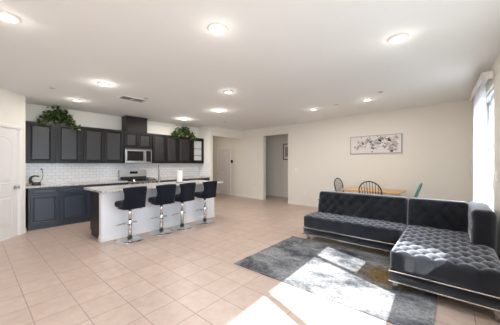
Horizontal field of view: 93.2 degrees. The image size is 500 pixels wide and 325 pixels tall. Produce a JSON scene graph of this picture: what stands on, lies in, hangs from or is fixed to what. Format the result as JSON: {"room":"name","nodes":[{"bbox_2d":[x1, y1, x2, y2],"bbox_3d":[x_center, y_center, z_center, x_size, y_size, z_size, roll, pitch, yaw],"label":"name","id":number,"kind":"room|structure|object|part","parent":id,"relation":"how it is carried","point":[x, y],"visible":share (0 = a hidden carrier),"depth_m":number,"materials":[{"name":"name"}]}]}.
{"room":"open-plan living room","nodes":[
{"label":"open-plan living room","id":0,"kind":"room"},
{"bbox_2d":[0,87,24,227],"bbox_3d":[-4.411,0.020,3.935,0.120,2.720,1.550,0,0,-9],"label":"wall","id":1,"kind":"structure","parent":0,"point":[12,104],"depth_m":4.47,"materials":[{"name":"white paint"}]},
{"bbox_2d":[0,127,19,240],"bbox_3d":[-4.391,0.361,4.186,0.107,2.021,0.728,0,0,-9],"label":"door","id":2,"kind":"structure","parent":1,"relation":"in","point":[8,137],"depth_m":4.34,"materials":[{"name":"white paint"}]},
{"bbox_2d":[0,122,22,234],"bbox_3d":[-4.411,0.328,4.183,0.076,2.105,0.880,0,0,-9],"label":"trim","id":3,"kind":"structure","parent":1,"relation":"attached to","point":[19,129],"depth_m":4.56,"materials":[{"name":"white paint"}]},
{"bbox_2d":[25,103,198,137],"bbox_3d":[-3.570,0.020,7.023,0.120,2.720,4.940,0,0,40],"label":"wall","id":4,"kind":"structure","parent":0,"point":[32,111],"depth_m":6.37,"materials":[{"name":"white paint"}]},
{"bbox_2d":[25,121,54,162],"bbox_3d":[-4.723,-0.458,5.302,0.320,0.905,0.510,0,0,40],"label":"upper cabinet","id":5,"kind":"object","parent":4,"relation":"attached to","point":[39,140],"visible":0.9,"depth_m":5.19,"materials":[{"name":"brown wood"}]},
{"bbox_3d":[-4.604,-0.455,5.206,0.012,0.726,0.286,0,0,40],"label":"panel","id":6,"kind":"part","parent":5,"relation":"part of","materials":[{"name":"black wood"}]},
{"bbox_2d":[55,124,81,162],"bbox_3d":[-4.394,-0.458,5.692,0.320,0.905,0.506,0,0,40],"label":"upper cabinet","id":7,"kind":"object","parent":4,"relation":"attached to","point":[68,141],"visible":0.94,"depth_m":5.58,"materials":[{"name":"brown wood"}]},
{"bbox_2d":[35,105,82,130],"bbox_3d":[-4.447,-1.040,5.503,0.476,0.573,0.886,0,0,40],"label":"ivy","id":8,"kind":"object","parent":7,"relation":"on","point":[59,118],"visible":1,"depth_m":5.48,"materials":[{"name":"green plant"}]},
{"bbox_3d":[-4.276,-0.455,5.594,0.012,0.726,0.291,0,0,40],"label":"panel","id":9,"kind":"part","parent":7,"relation":"part of","materials":[{"name":"black wood"}]},
{"bbox_2d":[82,126,122,162],"bbox_3d":[-3.917,-0.458,6.256,0.320,0.905,0.968,0,0,40],"label":"upper cabinet","id":10,"kind":"object","parent":4,"relation":"attached to","point":[99,145],"visible":0.98,"depth_m":6.12,"materials":[{"name":"brown wood"}]},
{"bbox_3d":[-3.953,-0.455,5.982,0.020,0.850,0.435,0,0,40],"label":"door","id":11,"kind":"part","parent":10,"relation":"part of","materials":[{"name":"brown wood"}]},
{"bbox_3d":[-3.950,-0.455,5.980,0.012,0.726,0.311,0,0,40],"label":"panel","id":12,"kind":"part","parent":10,"relation":"part of","materials":[{"name":"black wood"}]},
{"bbox_3d":[-3.654,-0.455,6.335,0.020,0.850,0.440,0,0,40],"label":"door","id":13,"kind":"part","parent":10,"relation":"part of","materials":[{"name":"brown wood"}]},
{"bbox_3d":[-3.652,-0.455,6.333,0.012,0.726,0.316,0,0,40],"label":"panel","id":14,"kind":"part","parent":10,"relation":"part of","materials":[{"name":"black wood"}]},
{"bbox_2d":[25,163,197,184],"bbox_3d":[-3.480,0.230,7.029,0.010,0.500,4.805,0,0,40],"label":"backsplash","id":15,"kind":"structure","parent":4,"relation":"attached to","point":[52,172],"depth_m":6.25,"materials":[{"name":"tile"}]},
{"bbox_2d":[121,115,147,132],"bbox_3d":[-3.365,-1.127,6.909,0.341,0.423,0.612,0,0,40],"label":"chase","id":16,"kind":"object","parent":4,"relation":"attached to","point":[129,123],"visible":0.82,"depth_m":6.76,"materials":[{"name":"brown wood"}]},
{"bbox_3d":[-3.365,-1.319,6.909,0.341,0.038,0.612,0,0,40],"label":"crown moulding","id":17,"kind":"part","parent":16,"relation":"part of","materials":[{"name":"brown wood"}]},
{"bbox_2d":[123,131,151,149],"bbox_3d":[-3.343,-0.665,6.936,0.320,0.490,0.808,0,0,40],"label":"upper cabinet","id":18,"kind":"object","parent":4,"relation":"attached to","point":[131,140],"visible":0.98,"depth_m":6.81,"materials":[{"name":"brown wood"}]},
{"bbox_3d":[-3.353,-0.662,6.686,0.012,0.311,0.231,0,0,40],"label":"panel","id":19,"kind":"part","parent":18,"relation":"part of","materials":[{"name":"black wood"}]},
{"bbox_3d":[-3.356,-0.662,6.688,0.020,0.435,0.355,0,0,40],"label":"door","id":20,"kind":"part","parent":18,"relation":"part of","materials":[{"name":"brown wood"}]},
{"bbox_2d":[123,148,151,162],"bbox_3d":[-3.306,-0.210,6.886,0.441,0.410,0.760,0,0,40],"label":"microwave","id":21,"kind":"object","parent":18,"relation":"attached to","point":[129,155],"visible":0.98,"depth_m":6.74,"materials":[{"name":"silver metal"}]},
{"bbox_3d":[-2.993,-0.210,6.990,0.004,0.320,0.145,0,0,40],"label":"control panel","id":22,"kind":"part","parent":21,"relation":"part of","materials":[{"name":"black glass"}]},
{"bbox_3d":[-3.106,-0.662,6.984,0.020,0.435,0.380,0,0,40],"label":"door","id":23,"kind":"part","parent":18,"relation":"part of","materials":[{"name":"brown wood"}]},
{"bbox_3d":[-3.103,-0.662,6.982,0.012,0.311,0.256,0,0,40],"label":"panel","id":24,"kind":"part","parent":18,"relation":"part of","materials":[{"name":"black wood"}]},
{"bbox_2d":[152,134,176,162],"bbox_3d":[-2.794,-0.458,7.585,0.320,0.905,0.888,0,0,40],"label":"upper cabinet","id":25,"kind":"object","parent":4,"relation":"attached to","point":[164,147],"visible":0.95,"depth_m":7.46,"materials":[{"name":"brown wood"}]},
{"bbox_3d":[-2.815,-0.455,7.328,0.020,0.850,0.420,0,0,40],"label":"door","id":26,"kind":"part","parent":25,"relation":"part of","materials":[{"name":"brown wood"}]},
{"bbox_3d":[-2.813,-0.455,7.326,0.012,0.726,0.296,0,0,40],"label":"panel","id":27,"kind":"part","parent":25,"relation":"part of","materials":[{"name":"black wood"}]},
{"bbox_3d":[-2.534,-0.455,7.660,0.020,0.850,0.390,0,0,40],"label":"door","id":28,"kind":"part","parent":25,"relation":"part of","materials":[{"name":"brown wood"}]},
{"bbox_3d":[-2.532,-0.455,7.658,0.012,0.726,0.266,0,0,40],"label":"panel","id":29,"kind":"part","parent":25,"relation":"part of","materials":[{"name":"black wood"}]},
{"bbox_2d":[177,136,190,162],"bbox_3d":[-2.333,-0.458,8.131,0.320,0.905,0.538,0,0,40],"label":"upper cabinet","id":30,"kind":"object","parent":4,"relation":"attached to","point":[184,144],"visible":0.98,"depth_m":8.00,"materials":[{"name":"brown wood"}]},
{"bbox_2d":[171,126,197,141],"bbox_3d":[-2.273,-1.032,8.104,0.446,0.575,0.966,0,0,40],"label":"ivy","id":31,"kind":"object","parent":30,"relation":"on","point":[181,132],"visible":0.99,"depth_m":8.08,"materials":[{"name":"green plant"}]},
{"bbox_3d":[-2.219,-0.455,8.029,0.012,0.726,0.356,0,0,40],"label":"panel","id":32,"kind":"part","parent":30,"relation":"part of","materials":[{"name":"black wood"}]},
{"bbox_2d":[191,138,203,162],"bbox_3d":[-1.983,-0.458,8.544,0.320,0.905,0.540,0,0,40],"label":"upper cabinet","id":33,"kind":"object","parent":4,"relation":"attached to","point":[197,148],"visible":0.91,"depth_m":8.45,"materials":[{"name":"brown wood"}]},
{"bbox_3d":[-1.869,-0.455,8.456,0.004,0.690,0.335,0,0,40],"label":"pane","id":34,"kind":"part","parent":33,"relation":"part of","materials":[{"name":"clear glass"}]},
{"bbox_2d":[199,126,212,180],"bbox_3d":[-2.594,0.020,9.511,3.160,2.720,0.120,0,0,40],"label":"wall","id":35,"kind":"structure","parent":0,"point":[206,133],"depth_m":8.53,"materials":[{"name":"white paint"}]},
{"bbox_2d":[198,163,209,176],"bbox_3d":[-1.684,0.230,8.655,0.635,0.500,0.012,0,0,40],"label":"backsplash","id":36,"kind":"structure","parent":35,"relation":"attached to","point":[203,168],"depth_m":8.63,"materials":[{"name":"tile"}]},
{"bbox_2d":[213,126,242,138],"bbox_3d":[-0.862,-1.177,9.206,0.120,0.325,1.650,0,0,40],"label":"wall passage header","id":37,"kind":"structure","parent":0,"point":[217,131],"depth_m":9.11,"materials":[{"name":"white paint"}]},
{"bbox_2d":[0,0,499,130],"bbox_3d":[-1.621,-1.415,4.938,10.750,0.150,12.450,0,0,40],"label":"ceiling","id":38,"kind":"structure","parent":0,"point":[280,60],"depth_m":2.96,"materials":[{"name":"white paint"}]},
{"bbox_2d":[0,10,21,23],"bbox_3d":[-2.214,-1.329,2.152,0.196,0.020,0.196,0,0,40],"label":"recessed light","id":39,"kind":"object","parent":38,"relation":"in","point":[5,16],"visible":1,"depth_m":2.15,"materials":[{"name":"white plastic"}]},
{"bbox_2d":[97,82,109,85],"bbox_3d":[-2.455,-1.329,3.973,0.196,0.020,0.196,0,0,40],"label":"recessed light","id":40,"kind":"object","parent":38,"relation":"in","point":[98,83],"visible":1,"depth_m":3.96,"materials":[{"name":"white"}]},
{"bbox_2d":[117,95,147,102],"bbox_3d":[-2.435,-1.334,4.912,0.300,0.012,0.500,0,0,40],"label":"ceiling vent","id":41,"kind":"object","parent":38,"relation":"in","point":[124,97],"visible":1,"depth_m":4.91,"materials":[{"name":"white plastic"}]},
{"bbox_2d":[208,23,226,34],"bbox_3d":[-0.322,-1.329,2.349,0.196,0.020,0.196,0,0,40],"label":"recessed light","id":42,"kind":"object","parent":38,"relation":"in","point":[214,28],"visible":1,"depth_m":2.33,"materials":[{"name":"white"}]},
{"bbox_2d":[223,90,232,93],"bbox_3d":[-0.406,-1.329,4.415,0.196,0.020,0.196,0,0,40],"label":"recessed light","id":43,"kind":"object","parent":38,"relation":"in","point":[224,91],"visible":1,"depth_m":4.38,"materials":[{"name":"white"}]},
{"bbox_2d":[387,33,408,43],"bbox_3d":[1.580,-1.329,2.527,0.196,0.020,0.196,0,0,40],"label":"recessed light","id":44,"kind":"object","parent":38,"relation":"in","point":[398,38],"visible":1,"depth_m":2.51,"materials":[{"name":"white"}]},
{"bbox_2d":[0,193,499,324],"bbox_3d":[-1.633,1.440,5.078,10.550,0.120,12.250,0,0,40],"label":"floor","id":45,"kind":"structure","parent":0,"point":[58,275],"depth_m":2.79,"materials":[{"name":"tile"}]},
{"bbox_2d":[25,187,58,230],"bbox_3d":[-4.589,0.943,5.210,0.643,0.875,0.503,0,0,40],"label":"base cabinet","id":46,"kind":"object","parent":45,"relation":"on","point":[41,204],"visible":0.96,"depth_m":4.99,"materials":[{"name":"grey wood"}]},
{"bbox_3d":[-4.354,0.595,5.011,0.020,0.130,0.445,0,0,40],"label":"drawer","id":47,"kind":"part","parent":46,"relation":"part of","materials":[{"name":"grey wood"}]},
{"bbox_3d":[-4.348,0.595,5.007,0.012,0.046,0.361,0,0,40],"label":"panel","id":48,"kind":"part","parent":46,"relation":"part of","materials":[{"name":"grey wood"}]},
{"bbox_3d":[-4.354,0.973,5.011,0.020,0.575,0.445,0,0,40],"label":"door","id":49,"kind":"part","parent":46,"relation":"part of","materials":[{"name":"grey wood"}]},
{"bbox_3d":[-4.351,0.973,5.009,0.012,0.451,0.321,0,0,40],"label":"panel","id":50,"kind":"part","parent":46,"relation":"part of","materials":[{"name":"grey wood"}]},
{"bbox_2d":[25,180,127,187],"bbox_3d":[-4.130,0.485,5.738,0.665,0.038,1.990,0,0,40],"label":"countertop","id":51,"kind":"structure","parent":46,"relation":"on","point":[107,181],"depth_m":5.51,"materials":[{"name":"grey stone"}]},
{"bbox_2d":[26,168,42,185],"bbox_3d":[-4.670,0.289,5.239,0.204,0.353,0.490,0,0,-11],"label":"appliance","id":52,"kind":"object","parent":51,"relation":"on","point":[31,178],"visible":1,"depth_m":5.05,"materials":[{"name":"black plastic"}]},
{"bbox_3d":[-4.636,0.337,5.080,0.051,0.170,0.176,0,0,40],"label":"handle","id":53,"kind":"part","parent":52,"relation":"part of","materials":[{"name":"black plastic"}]},
{"bbox_2d":[59,185,85,225],"bbox_3d":[-4.262,0.943,5.598,0.643,0.875,0.508,0,0,40],"label":"base cabinet","id":54,"kind":"object","parent":45,"relation":"on","point":[72,199],"visible":0.9,"depth_m":5.38,"materials":[{"name":"grey wood"}]},
{"bbox_3d":[-4.026,0.595,5.399,0.020,0.130,0.450,0,0,40],"label":"drawer","id":55,"kind":"part","parent":54,"relation":"part of","materials":[{"name":"grey wood"}]},
{"bbox_3d":[-4.026,0.973,5.399,0.020,0.575,0.450,0,0,40],"label":"door","id":56,"kind":"part","parent":54,"relation":"part of","materials":[{"name":"grey wood"}]},
{"bbox_3d":[-4.021,0.595,5.394,0.012,0.046,0.366,0,0,40],"label":"panel","id":57,"kind":"part","parent":54,"relation":"part of","materials":[{"name":"black wood"}]},
{"bbox_3d":[-4.024,0.973,5.397,0.012,0.451,0.326,0,0,40],"label":"panel","id":58,"kind":"part","parent":54,"relation":"part of","materials":[{"name":"grey wood"}]},
{"bbox_2d":[86,184,107,221],"bbox_3d":[-3.947,0.943,5.971,0.643,0.875,0.463,0,0,40],"label":"base cabinet","id":59,"kind":"object","parent":45,"relation":"on","point":[94,185],"visible":0.19,"depth_m":5.62,"materials":[{"name":"grey wood"}]},
{"bbox_3d":[-3.712,0.973,5.771,0.020,0.575,0.405,0,0,40],"label":"door","id":60,"kind":"part","parent":59,"relation":"part of","materials":[{"name":"grey wood"}]},
{"bbox_2d":[108,183,126,185],"bbox_3d":[-3.647,0.943,6.326,0.643,0.875,0.463,0,0,40],"label":"base cabinet","id":61,"kind":"object","parent":45,"relation":"on","point":[111,184],"visible":0.15,"depth_m":6.10,"materials":[{"name":"grey wood"}]},
{"bbox_2d":[114,186,146,243],"bbox_3d":[-2.164,0.893,4.264,0.468,0.974,0.460,0,0,32],"label":"bar stool","id":62,"kind":"object","parent":45,"relation":"on","point":[134,197],"visible":1,"depth_m":4.16,"materials":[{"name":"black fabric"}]},
{"bbox_3d":[-2.183,0.728,4.276,0.424,0.105,0.389,0,0,32],"label":"seat","id":63,"kind":"part","parent":62,"relation":"part of","materials":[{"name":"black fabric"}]},
{"bbox_3d":[-2.109,0.598,4.229,0.337,0.384,0.443,0,0,32],"label":"backrest","id":64,"kind":"part","parent":62,"relation":"part of","materials":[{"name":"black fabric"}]},
{"bbox_2d":[118,170,155,183],"bbox_3d":[-3.208,0.768,6.780,0.716,1.165,0.784,0,0,40],"label":"gas range","id":65,"kind":"object","parent":45,"relation":"on","point":[132,176],"visible":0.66,"depth_m":6.77,"materials":[{"name":"silver metal"}]},
{"bbox_3d":[-3.416,0.415,6.956,0.010,0.070,0.744,0,0,40],"label":"panel","id":66,"kind":"part","parent":65,"relation":"part of","materials":[{"name":"black plastic"}]},
{"bbox_2d":[123,179,155,181],"bbox_3d":[-3.230,0.468,6.798,0.650,0.025,0.784,0,0,40],"label":"cooktop","id":67,"kind":"object","parent":65,"relation":"in","point":[129,180],"depth_m":6.66,"materials":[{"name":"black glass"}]},
{"bbox_3d":[-2.989,0.542,6.595,0.040,0.115,0.764,0,0,40],"label":"knob panel","id":68,"kind":"part","parent":65,"relation":"part of","materials":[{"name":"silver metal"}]},
{"bbox_2d":[90,185,214,241],"bbox_3d":[-2.040,0.943,5.377,0.743,0.874,2.624,0,0,40],"label":"kitchen island","id":69,"kind":"object","parent":45,"relation":"on","point":[104,216],"visible":0.54,"depth_m":4.62,"materials":[{"name":"white paint"}]},
{"bbox_2d":[83,180,222,193],"bbox_3d":[-1.972,0.485,5.352,1.020,0.039,2.770,0,0,40],"label":"island countertop","id":70,"kind":"structure","parent":69,"relation":"on","point":[114,188],"depth_m":4.79,"materials":[{"name":"grey stone"}]},
{"bbox_2d":[158,165,160,183],"bbox_3d":[-2.144,0.252,5.611,0.086,0.429,0.211,0,0,-20],"label":"kitchen faucet","id":71,"kind":"object","parent":70,"relation":"on","point":[159,179],"visible":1,"depth_m":5.53,"materials":[{"name":"silver metal"}]},
{"bbox_3d":[-2.164,0.212,5.609,0.047,0.348,0.201,0,0,-19],"label":"spout","id":72,"kind":"part","parent":71,"relation":"part of","materials":[{"name":"silver metal"}]},
{"bbox_2d":[177,169,181,182],"bbox_3d":[-1.740,0.298,5.843,0.150,0.335,0.150,0,0,40],"label":"paper towel holder","id":73,"kind":"object","parent":70,"relation":"on","point":[179,172],"visible":0.99,"depth_m":5.78,"materials":[{"name":"white paper"}]},
{"bbox_3d":[-1.807,1.337,5.180,0.133,0.085,2.624,0,0,40],"label":"baseboard","id":74,"kind":"part","parent":69,"relation":"part of","materials":[{"name":"white paint"}]},
{"bbox_2d":[148,184,175,235],"bbox_3d":[-1.774,0.893,4.733,0.468,0.974,0.460,0,0,36],"label":"bar stool","id":75,"kind":"object","parent":45,"relation":"on","point":[166,193],"visible":1,"depth_m":4.62,"materials":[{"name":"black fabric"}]},
{"bbox_3d":[-1.792,0.728,4.746,0.424,0.105,0.389,0,0,36],"label":"seat","id":76,"kind":"part","parent":75,"relation":"part of","materials":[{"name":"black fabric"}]},
{"bbox_3d":[-1.722,0.598,4.695,0.337,0.384,0.443,0,0,36],"label":"backrest","id":77,"kind":"part","parent":75,"relation":"part of","materials":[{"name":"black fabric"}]},
{"bbox_2d":[171,182,195,229],"bbox_3d":[-1.465,0.893,5.100,0.468,0.974,0.460,0,0,30],"label":"bar stool","id":78,"kind":"object","parent":45,"relation":"on","point":[187,193],"visible":0.94,"depth_m":4.99,"materials":[{"name":"black fabric"}]},
{"bbox_3d":[-1.408,0.598,5.067,0.337,0.384,0.443,0,0,30],"label":"backrest","id":79,"kind":"part","parent":78,"relation":"part of","materials":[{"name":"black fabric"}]},
{"bbox_2d":[195,181,216,223],"bbox_3d":[-1.065,0.893,5.581,0.468,0.974,0.460,0,0,34],"label":"bar stool","id":80,"kind":"object","parent":45,"relation":"on","point":[210,187],"visible":0.98,"depth_m":5.46,"materials":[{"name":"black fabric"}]},
{"bbox_3d":[-1.083,0.728,5.593,0.424,0.105,0.389,0,0,34],"label":"seat","id":81,"kind":"part","parent":80,"relation":"part of","materials":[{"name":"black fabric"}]},
{"bbox_3d":[-1.011,0.598,5.544,0.337,0.384,0.443,0,0,34],"label":"backrest","id":82,"kind":"part","parent":80,"relation":"part of","materials":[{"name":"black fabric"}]},
{"bbox_2d":[234,236,437,324],"bbox_3d":[1.122,1.375,3.163,2.170,0.011,1.590,0,0,40],"label":"area rug","id":83,"kind":"object","parent":45,"relation":"on","point":[354,279],"visible":0.84,"depth_m":2.82,"materials":[{"name":"grey carpet"}]},
{"bbox_2d":[334,178,343,191],"bbox_3d":[2.505,0.883,6.192,0.431,1.000,0.500,0,0,-39],"label":"dining chair","id":84,"kind":"object","parent":45,"relation":"on","point":[336,179],"visible":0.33,"depth_m":6.33,"materials":[{"name":"grey paint"}]},
{"bbox_2d":[358,181,381,194],"bbox_3d":[2.619,0.870,5.019,0.505,1.025,0.464,0,0,-44],"label":"dining chair","id":85,"kind":"object","parent":45,"relation":"on","point":[365,181],"visible":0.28,"depth_m":4.84,"materials":[{"name":"grey paint"}]},
{"bbox_2d":[341,187,405,195],"bbox_3d":[2.962,1.004,5.706,1.260,0.752,0.820,0,0,43],"label":"dining table","id":86,"kind":"object","parent":45,"relation":"on","point":[391,192],"visible":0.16,"depth_m":5.50,"materials":[{"name":"brown wood"}]},
{"bbox_2d":[302,191,499,311],"bbox_3d":[1.819,0.960,3.429,2.459,0.840,1.734,0,0,40],"label":"sectional sofa","id":87,"kind":"object","parent":45,"relation":"on","point":[446,248],"visible":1,"depth_m":3.03,"materials":[{"name":"grey fabric"}]},
{"bbox_3d":[1.775,1.264,4.075,1.559,0.014,0.724,0,0,40],"label":"trim","id":88,"kind":"part","parent":87,"relation":"part of","materials":[{"name":"silver metal"}]},
{"bbox_3d":[1.775,1.154,4.075,1.559,0.014,0.724,0,0,40],"label":"trim","id":89,"kind":"part","parent":87,"relation":"part of","materials":[{"name":"silver metal"}]},
{"bbox_2d":[304,211,406,243],"bbox_3d":[1.714,1.040,4.011,1.541,0.209,0.540,0,0,40],"label":"seat cushion","id":90,"kind":"object","parent":87,"relation":"on","point":[374,229],"depth_m":3.81,"materials":[{"name":"grey fabric"}]},
{"bbox_3d":[1.954,0.812,4.242,1.469,0.535,0.281,0,0,40],"label":"backrest","id":91,"kind":"part","parent":87,"relation":"part of","materials":[{"name":"grey fabric"}]},
{"bbox_3d":[2.789,0.812,3.535,0.703,0.535,0.281,0,0,40],"label":"backrest","id":92,"kind":"part","parent":87,"relation":"part of","materials":[{"name":"grey fabric"}]},
{"bbox_3d":[2.389,1.154,2.921,0.900,0.014,1.694,0,0,40],"label":"trim","id":93,"kind":"part","parent":87,"relation":"part of","materials":[{"name":"silver metal"}]},
{"bbox_3d":[2.389,1.264,2.921,0.900,0.014,1.694,0,0,40],"label":"trim","id":94,"kind":"part","parent":87,"relation":"part of","materials":[{"name":"silver metal"}]},
{"bbox_2d":[390,225,499,295],"bbox_3d":[2.333,1.039,2.853,0.890,0.209,1.510,0,0,40],"label":"cushion","id":95,"kind":"object","parent":87,"relation":"on","point":[448,256],"depth_m":2.44,"materials":[{"name":"grey fabric"}]},
{"bbox_3d":[2.958,0.770,3.039,0.215,0.460,0.860,0,0,40],"label":"arm","id":96,"kind":"part","parent":87,"relation":"part of","materials":[{"name":"grey fabric"}]},
{"bbox_2d":[414,183,421,197],"bbox_3d":[3.452,0.898,5.222,0.564,0.970,0.432,0,0,43],"label":"dining chair","id":97,"kind":"object","parent":45,"relation":"on","point":[420,185],"visible":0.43,"depth_m":5.06,"materials":[{"name":"teal paint"}]},
{"bbox_3d":[-2.824,0.942,7.299,0.643,0.875,0.493,0,0,40],"label":"base cabinet","id":98,"kind":"object","parent":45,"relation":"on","visible":0},
{"bbox_2d":[150,176,209,180],"bbox_3d":[-2.327,0.485,7.871,0.665,0.038,2.014,0,0,40],"label":"countertop","id":99,"kind":"structure","parent":98,"relation":"on","point":[187,177],"depth_m":7.88,"materials":[{"name":"grey stone"}]},
{"bbox_2d":[266,134,287,194],"bbox_3d":[1.635,0.020,9.520,4.012,2.720,0.100,0,0,45],"label":"wall","id":100,"kind":"structure","parent":0,"point":[276,167],"depth_m":9.96,"materials":[{"name":"white paint"}]},
{"bbox_2d":[266,193,287,197],"bbox_3d":[1.595,1.329,9.479,3.812,0.102,0.014,0,0,45],"label":"baseboard","id":101,"kind":"structure","parent":100,"relation":"attached to","point":[270,194],"depth_m":9.91,"materials":[{"name":"white paint"}]},
{"bbox_2d":[283,144,287,159],"bbox_3d":[1.511,-0.475,9.553,0.420,0.650,0.023,0,0,45],"label":"framed picture","id":102,"kind":"object","parent":100,"relation":"attached to","point":[285,146],"visible":0.6,"depth_m":9.62,"materials":[{"name":"brown"}]},
{"bbox_2d":[285,147,287,156],"bbox_3d":[1.509,-0.475,9.551,0.220,0.390,0.001,0,0,45],"label":"print","id":103,"kind":"object","parent":102,"relation":"attached to","point":[286,148],"depth_m":9.58,"materials":[{"name":"grey paper"}]},
{"bbox_2d":[213,99,472,203],"bbox_3d":[1.132,0.020,8.458,10.230,2.720,0.140,0,0,45],"label":"wall","id":104,"kind":"structure","parent":0,"point":[437,149],"depth_m":6.27,"materials":[{"name":"white paint"}]},
{"bbox_2d":[218,149,229,194],"bbox_3d":[-1.169,0.363,10.623,0.814,2.018,0.112,0,0,40],"label":"door","id":105,"kind":"structure","parent":104,"relation":"in","point":[223,154],"depth_m":10.58,"materials":[{"name":"white paint"}]},
{"bbox_2d":[217,147,230,194],"bbox_3d":[-1.175,0.330,10.617,0.962,2.100,0.022,0,0,45],"label":"trim","id":106,"kind":"structure","parent":104,"relation":"attached to","point":[223,147],"depth_m":10.47,"materials":[{"name":"white paint"}]},
{"bbox_2d":[216,191,317,207],"bbox_3d":[1.099,1.329,8.382,9.890,0.102,0.014,0,0,45],"label":"baseboard","id":107,"kind":"structure","parent":104,"relation":"attached to","point":[232,194],"depth_m":8.12,"materials":[{"name":"white paint"}]},
{"bbox_2d":[350,133,401,153],"bbox_3d":[3.275,-0.500,6.222,1.243,0.476,0.032,0,0,45],"label":"framed canvas","id":108,"kind":"object","parent":104,"relation":"attached to","point":[388,143],"visible":1,"depth_m":6.18,"materials":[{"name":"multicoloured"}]},
{"bbox_2d":[486,52,499,259],"bbox_3d":[1.609,0.020,0.961,0.140,2.720,9.946,0,0,38],"label":"wall","id":109,"kind":"structure","parent":0,"point":[495,81],"depth_m":2.95,"materials":[{"name":"white paint"}]},
{"bbox_2d":[470,70,492,202],"bbox_3d":[3.551,0.050,3.661,0.123,2.540,1.340,0,0,38],"label":"vertical blind","id":110,"kind":"object","parent":109,"relation":"attached to","point":[478,94],"visible":0.83,"depth_m":3.49,"materials":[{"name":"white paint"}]},
{"bbox_2d":[486,86,493,210],"bbox_3d":[3.649,0.155,3.565,0.124,2.450,1.210,0,0,38],"label":"window","id":111,"kind":"structure","parent":109,"relation":"in","point":[490,96],"depth_m":3.92,"materials":[{"name":"white glass"}]},
{"bbox_3d":[3.846,0.160,3.741,0.030,2.360,0.590,0,0,38],"label":"sash","id":112,"kind":"part","parent":111,"relation":"part of","materials":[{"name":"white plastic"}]},
{"bbox_3d":[3.494,0.160,3.357,0.030,2.360,0.590,0,0,38],"label":"sash","id":113,"kind":"part","parent":111,"relation":"part of","materials":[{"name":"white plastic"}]}
]}

